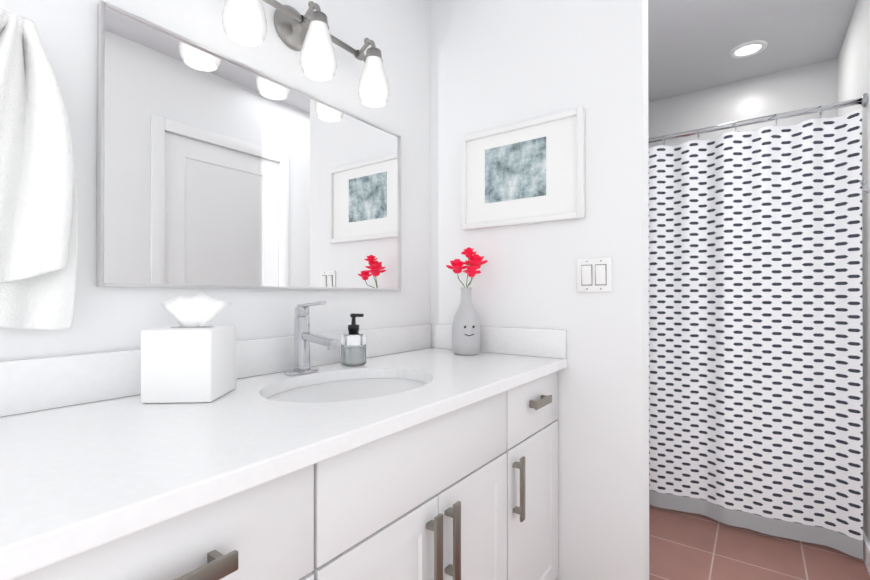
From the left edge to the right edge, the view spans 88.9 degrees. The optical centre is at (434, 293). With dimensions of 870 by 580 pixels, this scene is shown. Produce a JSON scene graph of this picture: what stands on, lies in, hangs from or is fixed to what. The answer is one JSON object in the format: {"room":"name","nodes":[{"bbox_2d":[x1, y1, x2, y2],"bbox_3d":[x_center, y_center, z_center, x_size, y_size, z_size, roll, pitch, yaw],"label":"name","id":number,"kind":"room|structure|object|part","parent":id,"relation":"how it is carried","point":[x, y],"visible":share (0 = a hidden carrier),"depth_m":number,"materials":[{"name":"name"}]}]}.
{"room":"bathroom","nodes":[
{"label":"bathroom","id":0,"kind":"room"},
{"bbox_2d":[0,0,430,360],"bbox_3d":[-0.123,-0.101,1.827,0.126,2.400,3.950,0,0,36],"label":"wall","id":1,"kind":"structure","parent":0,"point":[215,169],"depth_m":1.18,"materials":[{"name":"white paint"}]},
{"bbox_2d":[222,0,388,106],"bbox_3d":[-0.361,-0.742,1.286,0.174,0.236,0.552,0,0,36],"label":"sconce","id":2,"kind":"object","parent":1,"relation":"attached to","point":[291,24],"depth_m":1.25,"materials":[{"name":"white glass"}]},
{"bbox_3d":[-0.332,-0.696,1.264,0.102,0.144,0.552,0,0,36],"label":"vanity light sconce shade","id":3,"kind":"part","parent":2,"relation":"part of","materials":[{"name":"white glass"}]},
{"bbox_3d":[-0.772,-0.438,0.792,0.086,0.145,0.037,0,0,36],"label":"hanger","id":4,"kind":"object","parent":1,"relation":"attached to","visible":0},
{"bbox_2d":[0,9,77,329],"bbox_3d":[-0.779,-0.208,0.738,0.088,0.554,0.303,0,0,36],"label":"hanging towel","id":5,"kind":"object","parent":4,"relation":"hanging from","point":[38,231],"visible":1,"depth_m":0.79,"materials":[{"name":"white fabric"}]},
{"bbox_2d":[431,0,648,579],"bbox_3d":[0.350,-0.102,1.700,0.840,2.400,0.100,0,0,36],"label":"wall","id":6,"kind":"structure","parent":0,"point":[497,63],"depth_m":1.53,"materials":[{"name":"white paint"}]},
{"bbox_2d":[461,107,584,229],"bbox_3d":[0.308,-0.444,1.652,0.490,0.375,0.026,0,0,36],"label":"picture frame","id":7,"kind":"object","parent":6,"relation":"attached to","point":[531,171],"visible":0.98,"depth_m":1.63,"materials":[{"name":"white"}]},
{"bbox_2d":[577,257,611,291],"bbox_3d":[0.534,-0.062,1.494,0.116,0.116,0.015,0,0,36],"label":"switch plate","id":8,"kind":"object","parent":6,"relation":"attached to","point":[594,274],"visible":1,"depth_m":1.49,"materials":[{"name":"white plastic"}]},
{"bbox_2d":[648,58,837,147],"bbox_3d":[1.644,-0.097,2.924,1.500,2.400,0.100,0,0,36],"label":"wall","id":9,"kind":"structure","parent":0,"point":[806,86],"depth_m":2.68,"materials":[{"name":"white paint"}]},
{"bbox_2d":[648,0,857,101],"bbox_3d":[0.515,-1.333,1.370,1.700,0.060,3.950,0,0,36],"label":"ceiling","id":10,"kind":"structure","parent":0,"point":[692,44],"depth_m":2.25,"materials":[{"name":"white paint"}]},
{"bbox_2d":[729,40,767,58],"bbox_3d":[1.664,-1.294,2.359,0.170,0.008,0.170,0,0,36],"label":"recessed light","id":11,"kind":"object","parent":10,"relation":"in","point":[749,49],"visible":1,"depth_m":2.36,"materials":[{"name":"white paint"}]},
{"bbox_2d":[649,504,869,579],"bbox_3d":[0.515,1.127,1.360,1.700,0.060,3.950,0,0,36],"label":"floor","id":12,"kind":"structure","parent":0,"point":[687,546],"depth_m":1.86,"materials":[{"name":"tile"}]},
{"bbox_2d":[11,371,557,579],"bbox_3d":[-0.215,0.677,1.124,0.593,0.838,1.488,0,0,36],"label":"bathroom vanity","id":13,"kind":"object","parent":12,"relation":"on","point":[469,492],"visible":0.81,"depth_m":0.89,"materials":[{"name":"white paint"}]},
{"bbox_2d":[0,348,566,579],"bbox_3d":[-0.217,0.242,1.120,0.596,0.032,1.498,0,0,36],"label":"countertop","id":14,"kind":"structure","parent":13,"relation":"on","point":[77,479],"depth_m":0.68,"materials":[{"name":"stone"}]},
{"bbox_2d":[141,292,235,402],"bbox_3d":[-0.534,0.110,0.976,0.150,0.229,0.140,0,0,-4],"label":"tissue box","id":15,"kind":"object","parent":14,"relation":"on","point":[191,358],"visible":1,"depth_m":0.91,"materials":[{"name":"white"}]},
{"bbox_2d":[0,324,566,416],"bbox_3d":[-0.218,0.176,1.122,0.593,0.100,1.498,0,0,36],"label":"backsplash","id":16,"kind":"structure","parent":14,"relation":"on","point":[34,384],"depth_m":1.18,"materials":[{"name":"stone"}]},
{"bbox_2d":[284,301,337,374],"bbox_3d":[-0.337,0.123,1.240,0.170,0.205,0.110,0,0,36],"label":"faucet","id":17,"kind":"object","parent":14,"relation":"on","point":[304,336],"visible":1,"depth_m":1.25,"materials":[{"name":"silver metal"}]},
{"bbox_2d":[341,313,365,366],"bbox_3d":[-0.254,0.145,1.402,0.071,0.163,0.062,0,0,36],"label":"soap dispenser","id":18,"kind":"object","parent":14,"relation":"on","point":[353,347],"visible":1,"depth_m":1.38,"materials":[{"name":"clear glass"}]},
{"bbox_2d":[446,247,487,354],"bbox_3d":[0.124,0.028,1.667,0.138,0.398,0.143,0,0,36],"label":"flower vase","id":19,"kind":"object","parent":14,"relation":"on","point":[466,334],"visible":1,"depth_m":1.64,"materials":[{"name":"grey ceramic"}]},
{"bbox_2d":[838,0,869,543],"bbox_3d":[1.163,-0.105,0.895,0.100,2.400,3.950,0,0,36],"label":"wall","id":20,"kind":"structure","parent":0,"point":[854,69],"depth_m":1.86,"materials":[{"name":"white paint"}]},
{"bbox_2d":[648,93,867,558],"bbox_3d":[1.149,0.132,2.239,1.496,1.888,0.066,0,0,36],"label":"shower curtain","id":21,"kind":"object","parent":20,"relation":"attached to","point":[755,344],"visible":0.69,"depth_m":1.99,"materials":[{"name":"white fabric"}]},
{"bbox_2d":[860,180,869,193],"bbox_3d":[1.531,-0.366,1.550,0.068,0.071,0.044,0,0,36],"label":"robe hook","id":22,"kind":"object","parent":20,"relation":"attached to","point":[863,185],"visible":1,"depth_m":1.56,"materials":[{"name":"silver metal"}]},
{"bbox_2d":[863,531,869,574],"bbox_3d":[1.802,1.054,1.869,0.012,0.090,1.415,0,0,36],"label":"baseboard","id":23,"kind":"structure","parent":20,"relation":"attached to","point":[866,551],"depth_m":1.74,"materials":[{"name":"white paint"}]}
]}

